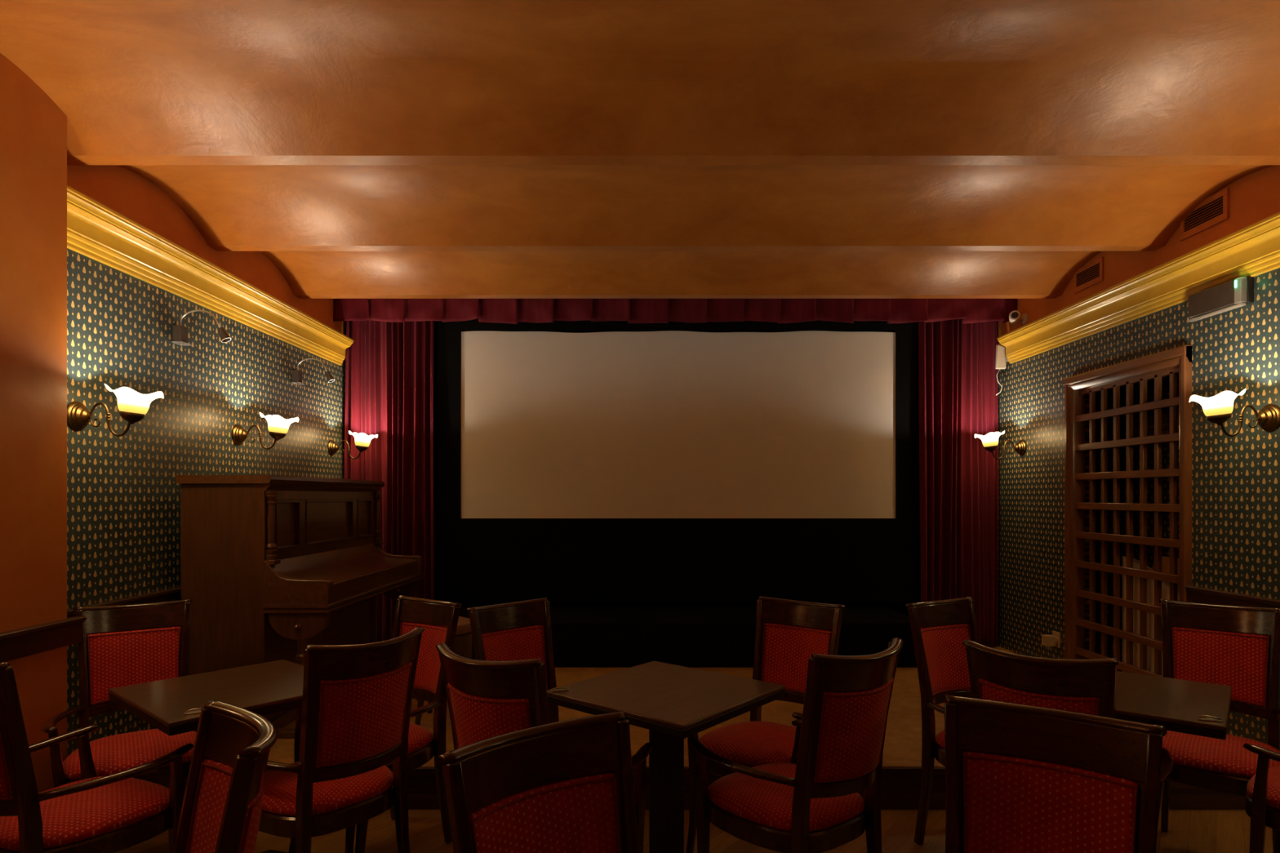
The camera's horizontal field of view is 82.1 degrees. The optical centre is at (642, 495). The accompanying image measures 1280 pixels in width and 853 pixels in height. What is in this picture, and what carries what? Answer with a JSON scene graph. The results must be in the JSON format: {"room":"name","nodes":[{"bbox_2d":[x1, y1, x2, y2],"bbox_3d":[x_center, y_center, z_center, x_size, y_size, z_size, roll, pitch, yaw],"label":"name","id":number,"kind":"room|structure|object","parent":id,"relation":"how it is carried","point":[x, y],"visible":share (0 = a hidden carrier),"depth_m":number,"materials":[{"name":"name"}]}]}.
{"room":"auditorium","nodes":[
{"label":"auditorium","id":0,"kind":"room"},
{"bbox_2d":[0,53,66,792],"bbox_3d":[-2.300,-0.150,0.455,0.200,3.100,4.710,0,0,0],"label":"wall","id":1,"kind":"structure","parent":0,"point":[33,127],"depth_m":2.65,"materials":[{"name":"paint"}]},
{"bbox_2d":[0,616,86,663],"bbox_3d":[-2.182,0.520,0.480,0.036,0.100,4.760,0,0,0],"label":"trim","id":2,"kind":"structure","parent":1,"relation":"attached to","point":[15,644],"depth_m":2.65,"materials":[{"name":"brown wood"}]},
{"bbox_2d":[66,164,346,757],"bbox_3d":[-2.440,-0.150,2.060,0.120,3.100,7.920,0,0,0],"label":"wall","id":3,"kind":"structure","parent":0,"point":[124,496],"depth_m":3.59,"materials":[{"name":"paper"}]},
{"bbox_2d":[66,383,163,436],"bbox_3d":[-2.203,-0.355,3.090,0.354,0.214,0.209,0,0,0],"label":"wall lamp","id":4,"kind":"object","parent":3,"relation":"attached to","point":[133,406],"visible":0.99,"depth_m":3.06,"materials":[{"name":"white glass"}]},
{"bbox_2d":[66,586,181,618],"bbox_3d":[-2.362,0.512,4.005,0.036,0.085,2.390,0,0,0],"label":"trim","id":5,"kind":"structure","parent":3,"relation":"attached to","point":[171,594],"depth_m":3.48,"materials":[{"name":"brown wood"}]},
{"bbox_2d":[171,309,231,346],"bbox_3d":[-2.240,-0.861,3.750,0.279,0.176,0.080,0,0,0],"label":"gooseneck lamp","id":6,"kind":"object","parent":3,"relation":"attached to","point":[180,332],"visible":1,"depth_m":3.74,"materials":[{"name":"metal"}]},
{"bbox_2d":[66,184,354,365],"bbox_3d":[-2.324,-1.127,4.285,0.112,0.205,2.990,0,0,0],"label":"trim","id":7,"kind":"structure","parent":3,"relation":"attached to","point":[95,231],"depth_m":3.73,"materials":[{"name":"gold metal"}]},
{"bbox_2d":[231,412,298,449],"bbox_3d":[-2.203,-0.377,4.320,0.354,0.214,0.209,0,0,0],"label":"wall lamp","id":8,"kind":"object","parent":3,"relation":"attached to","point":[277,426],"visible":1,"depth_m":4.29,"materials":[{"name":"white glass"}]},
{"bbox_2d":[291,358,334,384],"bbox_3d":[-2.240,-0.851,5.020,0.279,0.176,0.080,0,0,0],"label":"gooseneck lamp","id":9,"kind":"object","parent":3,"relation":"attached to","point":[296,374],"visible":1,"depth_m":5.00,"materials":[{"name":"metal"}]},
{"bbox_2d":[327,431,377,459],"bbox_3d":[-2.203,-0.385,5.620,0.354,0.214,0.209,0,0,0],"label":"wall lamp","id":10,"kind":"object","parent":3,"relation":"attached to","point":[362,441],"visible":1,"depth_m":5.59,"materials":[{"name":"white glass"}]},
{"bbox_2d":[0,0,1279,322],"bbox_3d":[0.243,-1.445,2.413,5.346,0.150,7.545,0,0,0],"label":"ceiling","id":11,"kind":"structure","parent":0,"point":[366,148],"depth_m":2.85,"materials":[{"name":"orange paint"}]},
{"bbox_2d":[343,318,433,642],"bbox_3d":[-2.001,-0.190,5.862,0.710,2.780,0.169,0,0,0],"label":"curtain","id":12,"kind":"object","parent":11,"relation":"hanging from","point":[389,366],"visible":0.61,"depth_m":5.85,"materials":[{"name":"fabric"}]},
{"bbox_2d":[333,298,1016,324],"bbox_3d":[0.238,-1.466,5.635,5.241,0.307,0.110,0,0,0],"label":"valance","id":13,"kind":"object","parent":11,"relation":"hanging from","point":[513,311],"visible":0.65,"depth_m":5.64,"materials":[{"name":"fabric"}]},
{"bbox_2d":[437,318,916,601],"bbox_3d":[0.280,-0.350,5.890,3.840,2.400,0.020,0,0,0],"label":"projection screen","id":14,"kind":"object","parent":11,"relation":"hanging from","point":[673,464],"visible":1,"depth_m":5.89,"materials":[{"name":"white fabric"}]},
{"bbox_2d":[918,319,998,647],"bbox_3d":[2.519,-0.190,5.873,0.636,2.780,0.162,0,0,-3],"label":"curtain","id":15,"kind":"object","parent":11,"relation":"hanging from","point":[957,381],"visible":0.78,"depth_m":5.85,"materials":[{"name":"fabric"}]},
{"bbox_2d":[1073,256,1103,293],"bbox_3d":[2.860,-1.410,4.710,0.012,0.150,0.300,0,0,0],"label":"ceiling vent","id":16,"kind":"object","parent":11,"relation":"in","point":[1091,273],"visible":1,"depth_m":4.70,"materials":[{"name":"paint"}]},
{"bbox_2d":[1180,187,1229,240],"bbox_3d":[2.860,-1.429,3.743,0.012,0.153,0.315,0,0,0],"label":"ceiling vent","id":17,"kind":"object","parent":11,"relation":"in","point":[1213,211],"visible":0.9,"depth_m":3.71,"materials":[{"name":"paint"}]},
{"bbox_2d":[433,322,920,616],"bbox_3d":[0.243,-0.150,6.070,5.486,3.100,0.100,0,0,0],"label":"wall","id":18,"kind":"structure","parent":0,"point":[900,606],"depth_m":6.02,"materials":[{"name":"black paint"}]},
{"bbox_2d":[116,809,1272,852],"bbox_3d":[0.543,1.430,0.640,6.246,0.060,5.280,0,0,0],"label":"floor","id":19,"kind":"structure","parent":0,"point":[1189,831],"depth_m":3.01,"materials":[{"name":"brown wood"}]},
{"bbox_2d":[0,662,193,852],"bbox_3d":[-1.758,0.919,2.190,0.560,0.964,0.578,0,0,24],"label":"armchair","id":20,"kind":"object","parent":19,"relation":"on","point":[117,812],"visible":1,"depth_m":2.12,"materials":[{"name":"brown wood"}]},
{"bbox_2d":[0,731,13,800],"bbox_3d":[-1.841,0.684,2.003,0.310,0.269,0.118,0,0,24],"label":"cushion","id":21,"kind":"object","parent":20,"relation":"on","point":[6,749],"depth_m":1.96,"materials":[{"name":"fabric"}]},
{"bbox_2d":[0,776,169,851],"bbox_3d":[-1.730,0.955,2.251,0.447,0.055,0.438,0,0,24],"label":"seat cushion","id":22,"kind":"object","parent":20,"relation":"on","point":[76,821],"depth_m":2.17,"materials":[{"name":"fabric"}]},
{"bbox_2d":[40,599,196,792],"bbox_3d":[-1.948,0.919,2.832,0.560,0.964,0.578,0,0,-36],"label":"armchair","id":23,"kind":"object","parent":19,"relation":"on","point":[120,646],"visible":0.68,"depth_m":2.92,"materials":[{"name":"red fabric"}]},
{"bbox_2d":[62,728,196,780],"bbox_3d":[-1.908,0.955,2.777,0.447,0.055,0.438,0,0,-36],"label":"seat cushion","id":24,"kind":"object","parent":23,"relation":"on","point":[113,754],"depth_m":2.68,"materials":[{"name":"fabric"}]},
{"bbox_2d":[87,626,180,705],"bbox_3d":[-2.068,0.684,2.997,0.310,0.269,0.118,0,0,-36],"label":"cushion","id":25,"kind":"object","parent":23,"relation":"on","point":[118,656],"depth_m":2.99,"materials":[{"name":"fabric"}]},
{"bbox_2d":[108,659,303,852],"bbox_3d":[-1.430,1.035,2.585,0.600,0.730,0.600,0,0,40],"label":"square table","id":26,"kind":"object","parent":19,"relation":"on","point":[262,689],"visible":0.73,"depth_m":2.50,"materials":[{"name":"brown wood"}]},
{"bbox_2d":[184,708,201,715],"bbox_3d":[-1.375,0.663,2.265,0.060,0.013,0.024,0,0,-23],"label":"tag","id":27,"kind":"object","parent":26,"relation":"on","point":[193,711],"visible":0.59,"depth_m":2.26,"materials":[{"name":"metal"}]},
{"bbox_2d":[173,700,278,852],"bbox_3d":[-0.961,0.919,1.289,0.578,0.964,0.560,0,0,-39],"label":"armchair","id":28,"kind":"object","parent":19,"relation":"on","point":[221,810],"visible":1,"depth_m":1.49,"materials":[{"name":"brown wood"}]},
{"bbox_2d":[188,758,262,852],"bbox_3d":[-0.803,0.684,1.418,0.118,0.269,0.310,0,0,-39],"label":"cushion","id":29,"kind":"object","parent":28,"relation":"on","point":[209,780],"depth_m":1.49,"materials":[{"name":"fabric"}]},
{"bbox_2d":[257,626,424,852],"bbox_3d":[-1.024,0.919,2.428,0.578,0.964,0.560,0,0,38],"label":"armchair","id":30,"kind":"object","parent":19,"relation":"on","point":[357,700],"visible":0.94,"depth_m":2.26,"materials":[{"name":"red fabric"}]},
{"bbox_2d":[262,761,392,816],"bbox_3d":[-1.077,0.955,2.469,0.438,0.055,0.447,0,0,38],"label":"seat cushion","id":31,"kind":"object","parent":30,"relation":"on","point":[344,796],"depth_m":2.33,"materials":[{"name":"fabric"}]},
{"bbox_2d":[316,662,411,767],"bbox_3d":[-0.863,0.684,2.302,0.118,0.269,0.310,0,0,38],"label":"cushion","id":32,"kind":"object","parent":30,"relation":"on","point":[362,717],"depth_m":2.25,"materials":[{"name":"fabric"}]},
{"bbox_2d":[288,595,462,852],"bbox_3d":[-1.027,0.919,2.937,0.560,0.964,0.578,0,0,36],"label":"armchair","id":33,"kind":"object","parent":19,"relation":"on","point":[439,619],"visible":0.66,"depth_m":2.98,"materials":[{"name":"red fabric"}]},
{"bbox_2d":[391,722,432,761],"bbox_3d":[-1.067,0.955,2.882,0.447,0.055,0.438,0,0,36],"label":"seat cushion","id":34,"kind":"object","parent":33,"relation":"on","point":[420,738],"depth_m":2.86,"materials":[{"name":"fabric"}]},
{"bbox_2d":[400,622,447,693],"bbox_3d":[-0.907,0.684,3.102,0.310,0.269,0.118,0,0,36],"label":"cushion","id":35,"kind":"object","parent":33,"relation":"on","point":[428,678],"depth_m":3.10,"materials":[{"name":"fabric"}]},
{"bbox_2d":[436,711,638,852],"bbox_3d":[-0.051,0.919,1.206,0.560,0.964,0.578,0,0,-40],"label":"armchair","id":36,"kind":"object","parent":19,"relation":"on","point":[566,786],"visible":1,"depth_m":1.40,"materials":[{"name":"red fabric"}]},
{"bbox_2d":[469,772,617,852],"bbox_3d":[-0.183,0.684,1.362,0.310,0.269,0.118,0,0,-40],"label":"cushion","id":37,"kind":"object","parent":36,"relation":"on","point":[557,812],"depth_m":1.39,"materials":[{"name":"fabric"}]},
{"bbox_2d":[435,643,652,852],"bbox_3d":[-0.322,0.919,2.249,0.560,0.964,0.578,0,0,33],"label":"armchair","id":38,"kind":"object","parent":19,"relation":"on","point":[486,700],"visible":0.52,"depth_m":2.01,"materials":[{"name":"red fabric"}]},
{"bbox_2d":[448,683,530,747],"bbox_3d":[-0.433,0.684,2.078,0.310,0.269,0.118,0,0,33],"label":"cushion","id":39,"kind":"object","parent":38,"relation":"on","point":[477,715],"depth_m":2.01,"materials":[{"name":"fabric"}]},
{"bbox_2d":[466,597,630,731],"bbox_3d":[-0.388,0.919,2.868,0.578,0.964,0.560,0,0,43],"label":"armchair","id":40,"kind":"object","parent":19,"relation":"on","point":[522,630],"visible":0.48,"depth_m":3.06,"materials":[{"name":"brown wood"}]},
{"bbox_2d":[480,625,546,688],"bbox_3d":[-0.537,0.684,3.007,0.118,0.269,0.310,0,0,43],"label":"cushion","id":41,"kind":"object","parent":40,"relation":"on","point":[498,642],"depth_m":3.04,"materials":[{"name":"fabric"}]},
{"bbox_2d":[546,661,785,852],"bbox_3d":[0.085,1.035,2.560,0.600,0.730,0.600,0,0,40],"label":"square table","id":42,"kind":"object","parent":19,"relation":"on","point":[675,703],"visible":0.86,"depth_m":2.51,"materials":[{"name":"brown wood"}]},
{"bbox_2d":[550,687,568,693],"bbox_3d":[-0.283,0.663,2.520,0.060,0.013,0.024,0,0,-29],"label":"tag","id":43,"kind":"object","parent":42,"relation":"on","point":[556,689],"visible":1,"depth_m":2.52,"materials":[{"name":"metal"}]},
{"bbox_2d":[164,645,1244,809],"bbox_3d":[0.243,1.305,4.645,5.246,0.190,2.750,0,0,0],"label":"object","id":44,"kind":"structure","parent":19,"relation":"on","point":[901,771],"depth_m":3.51,"materials":[{"name":"brown wood"}]},
{"bbox_2d":[175,475,423,738],"bbox_3d":[-1.920,0.554,4.406,0.755,1.312,1.560,0,0,1],"label":"upright piano","id":45,"kind":"object","parent":44,"relation":"on","point":[273,567],"visible":0.86,"depth_m":3.66,"materials":[{"name":"brown wood"}]},
{"bbox_2d":[414,616,474,725],"bbox_3d":[-1.070,0.938,3.980,0.330,0.548,0.330,0,0,0],"label":"stool","id":46,"kind":"object","parent":44,"relation":"on","point":[463,644],"visible":0.17,"depth_m":3.89,"materials":[{"name":"wood"}]},
{"bbox_2d":[685,595,845,852],"bbox_3d":[0.519,0.919,2.913,0.560,0.964,0.578,0,0,41],"label":"armchair","id":47,"kind":"object","parent":19,"relation":"on","point":[788,633],"visible":0.62,"depth_m":3.03,"materials":[{"name":"red fabric"}]},
{"bbox_2d":[697,720,795,767],"bbox_3d":[0.475,0.955,2.862,0.447,0.055,0.438,0,0,41],"label":"seat cushion","id":48,"kind":"object","parent":47,"relation":"on","point":[752,744],"depth_m":2.78,"materials":[{"name":"fabric"}]},
{"bbox_2d":[762,622,831,693],"bbox_3d":[0.653,0.684,3.067,0.310,0.269,0.118,0,0,41],"label":"cushion","id":49,"kind":"object","parent":47,"relation":"on","point":[788,648],"depth_m":3.09,"materials":[{"name":"fabric"}]},
{"bbox_2d":[688,638,902,852],"bbox_3d":[0.508,0.919,2.313,0.560,0.964,0.578,0,0,-36],"label":"armchair","id":50,"kind":"object","parent":19,"relation":"on","point":[814,804],"visible":1,"depth_m":2.14,"materials":[{"name":"red fabric"}]},
{"bbox_2d":[707,762,864,832],"bbox_3d":[0.468,0.955,2.368,0.447,0.055,0.438,0,0,-36],"label":"seat cushion","id":51,"kind":"object","parent":50,"relation":"on","point":[761,806],"depth_m":2.24,"materials":[{"name":"fabric"}]},
{"bbox_2d":[814,676,893,782],"bbox_3d":[0.628,0.684,2.148,0.310,0.269,0.118,0,0,-36],"label":"cushion","id":52,"kind":"object","parent":50,"relation":"on","point":[850,721],"depth_m":2.08,"materials":[{"name":"fabric"}]},
{"bbox_2d":[905,596,979,845],"bbox_3d":[1.354,0.919,2.895,0.560,0.964,0.578,0,0,-30],"label":"armchair","id":53,"kind":"object","parent":19,"relation":"on","point":[939,628],"visible":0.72,"depth_m":3.05,"materials":[{"name":"brown wood"}]},
{"bbox_2d":[935,729,945,749],"bbox_3d":[1.387,0.955,2.837,0.447,0.055,0.438,0,0,-30],"label":"seat cushion","id":54,"kind":"object","parent":53,"relation":"on","point":[940,738],"depth_m":2.88,"materials":[{"name":"fabric"}]},
{"bbox_2d":[920,623,970,696],"bbox_3d":[1.252,0.684,3.072,0.310,0.269,0.118,0,0,-30],"label":"cushion","id":55,"kind":"object","parent":53,"relation":"on","point":[944,655],"depth_m":3.08,"materials":[{"name":"fabric"}]},
{"bbox_2d":[942,695,1167,852],"bbox_3d":[0.709,0.919,1.328,0.560,0.964,0.578,0,0,34],"label":"armchair","id":56,"kind":"object","parent":19,"relation":"on","point":[1020,778],"visible":1,"depth_m":1.51,"materials":[{"name":"red fabric"}]},
{"bbox_2d":[963,751,1137,852],"bbox_3d":[0.823,0.684,1.497,0.310,0.269,0.118,0,0,34],"label":"cushion","id":57,"kind":"object","parent":56,"relation":"on","point":[1015,802],"depth_m":1.51,"materials":[{"name":"fabric"}]},
{"bbox_2d":[962,639,1173,850],"bbox_3d":[1.269,0.919,2.259,0.560,0.964,0.578,0,0,42],"label":"armchair","id":58,"kind":"object","parent":19,"relation":"on","point":[1087,686],"visible":0.36,"depth_m":2.04,"materials":[{"name":"brown wood"}]},
{"bbox_2d":[978,678,1098,715],"bbox_3d":[1.133,0.684,2.108,0.310,0.269,0.118,0,0,42],"label":"cushion","id":59,"kind":"object","parent":58,"relation":"on","point":[989,689],"depth_m":2.05,"materials":[{"name":"fabric"}]},
{"bbox_2d":[1115,671,1231,739],"bbox_3d":[1.655,1.035,2.550,0.600,0.730,0.600,0,0,40],"label":"square table","id":60,"kind":"object","parent":19,"relation":"on","point":[1174,704],"visible":0.48,"depth_m":2.38,"materials":[{"name":"brown wood"}]},
{"bbox_2d":[1195,715,1222,722],"bbox_3d":[1.690,0.663,2.190,0.060,0.013,0.024,0,0,20],"label":"tag","id":61,"kind":"object","parent":60,"relation":"on","point":[1204,717],"visible":1,"depth_m":2.19,"materials":[{"name":"metal"}]},
{"bbox_2d":[1159,599,1279,852],"bbox_3d":[2.207,0.919,2.821,0.560,0.964,0.578,0,0,40],"label":"armchair","id":62,"kind":"object","parent":19,"relation":"on","point":[1238,647],"visible":0.74,"depth_m":2.90,"materials":[{"name":"red fabric"}]},
{"bbox_2d":[1171,626,1269,706],"bbox_3d":[2.338,0.684,2.977,0.310,0.269,0.118,0,0,40],"label":"cushion","id":63,"kind":"object","parent":62,"relation":"on","point":[1236,657],"depth_m":2.96,"materials":[{"name":"fabric"}]},
{"bbox_2d":[1162,730,1279,778],"bbox_3d":[2.163,0.955,2.769,0.447,0.055,0.438,0,0,40],"label":"seat cushion","id":64,"kind":"object","parent":62,"relation":"on","point":[1202,756],"depth_m":2.66,"materials":[{"name":"fabric"}]},
{"bbox_2d":[1243,714,1279,852],"bbox_3d":[2.267,0.919,2.289,0.560,0.964,0.578,0,0,-40],"label":"armchair","id":65,"kind":"object","parent":19,"relation":"on","point":[1262,795],"visible":0.98,"depth_m":2.31,"materials":[{"name":"brown wood"}]},
{"bbox_2d":[1246,765,1279,810],"bbox_3d":[2.223,0.955,2.341,0.447,0.055,0.438,0,0,-40],"label":"seat cushion","id":66,"kind":"object","parent":65,"relation":"on","point":[1272,802],"depth_m":2.34,"materials":[{"name":"fabric"}]},
{"bbox_2d":[997,164,1279,751],"bbox_3d":[2.926,-0.150,2.060,0.120,3.100,7.920,0,0,0],"label":"wall","id":67,"kind":"structure","parent":0,"point":[1236,479],"depth_m":3.82,"materials":[{"name":"paper"}]},
{"bbox_2d":[974,431,1026,459],"bbox_3d":[2.689,-0.380,5.540,0.354,0.214,0.209,0,0,0],"label":"wall lamp","id":68,"kind":"object","parent":67,"relation":"attached to","point":[989,441],"visible":1,"depth_m":5.51,"materials":[{"name":"white glass"}]},
{"bbox_2d":[995,344,1008,395],"bbox_3d":[2.814,-0.980,5.740,0.104,0.396,0.030,0,0,0],"label":"box","id":69,"kind":"object","parent":67,"relation":"attached to","point":[1001,357],"visible":0.99,"depth_m":5.72,"materials":[{"name":"white plastic"}]},
{"bbox_2d":[1008,310,1027,324],"bbox_3d":[2.799,-1.331,5.494,0.134,0.092,0.125,0,0,0],"label":"security camera","id":70,"kind":"object","parent":67,"relation":"attached to","point":[1015,317],"visible":1,"depth_m":5.46,"materials":[{"name":"white plastic"}]},
{"bbox_2d":[1041,631,1061,649],"bbox_3d":[2.818,1.003,5.070,0.095,0.125,0.090,0,0,0],"label":"wall socket","id":71,"kind":"object","parent":67,"relation":"attached to","point":[1054,640],"visible":1,"depth_m":5.04,"materials":[{"name":"beige plastic"}]},
{"bbox_2d":[1063,345,1191,676],"bbox_3d":[2.876,0.307,4.380,0.100,2.185,1.100,0,0,0],"label":"door","id":72,"kind":"structure","parent":67,"relation":"in","point":[1171,362],"depth_m":4.36,"materials":[{"name":"brown wood"}]},
{"bbox_2d":[1095,373,1178,671],"bbox_3d":[3.266,0.120,4.625,0.600,2.560,2.150,0,0,0],"label":"wall niche","id":73,"kind":"object","parent":67,"relation":"in","point":[1165,380],"depth_m":5.34,"materials":[{"name":"wood"}]},
{"bbox_2d":[1122,555,1178,675],"bbox_3d":[3.098,0.881,4.242,0.336,1.038,0.505,0,0,0],"label":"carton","id":74,"kind":"object","parent":73,"relation":"in","point":[1165,560],"visible":0.06,"depth_m":4.34,"materials":[{"name":"brown cardboard"}]},
{"bbox_2d":[1133,409,1178,446],"bbox_3d":[3.453,-0.450,4.780,0.062,0.200,0.840,0,0,0],"label":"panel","id":75,"kind":"object","parent":73,"relation":"attached to","point":[1165,415],"visible":0.18,"depth_m":4.94,"materials":[{"name":"brown wood"}]},
{"bbox_2d":[997,211,1279,363],"bbox_3d":[2.810,-1.127,1.900,0.112,0.205,7.600,0,0,0],"label":"trim","id":76,"kind":"structure","parent":67,"relation":"attached to","point":[1253,250],"depth_m":4.00,"materials":[{"name":"gold metal"}]},
{"bbox_2d":[1188,275,1253,321],"bbox_3d":[2.833,-0.962,3.610,0.066,0.137,0.340,0,0,0],"label":"emergency light","id":77,"kind":"object","parent":67,"relation":"attached to","point":[1238,292],"visible":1,"depth_m":3.56,"materials":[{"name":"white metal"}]},
{"bbox_2d":[1188,279,1237,318],"bbox_3d":[2.821,-0.969,3.630,0.030,0.116,0.296,0,0,0],"label":"diffuser","id":78,"kind":"object","parent":77,"relation":"attached to","point":[1221,298],"depth_m":3.61,"materials":[{"name":"plastic"}]},
{"bbox_2d":[1185,586,1279,608],"bbox_3d":[2.848,0.512,0.965,0.036,0.085,5.730,0,0,0],"label":"trim","id":79,"kind":"structure","parent":67,"relation":"attached to","point":[1196,594],"depth_m":3.58,"materials":[{"name":"brown wood"}]},
{"bbox_2d":[1189,388,1279,436],"bbox_3d":[2.689,-0.375,3.350,0.354,0.214,0.209,0,0,0],"label":"wall lamp","id":80,"kind":"object","parent":67,"relation":"attached to","point":[1218,409],"visible":1,"depth_m":3.32,"materials":[{"name":"white glass"}]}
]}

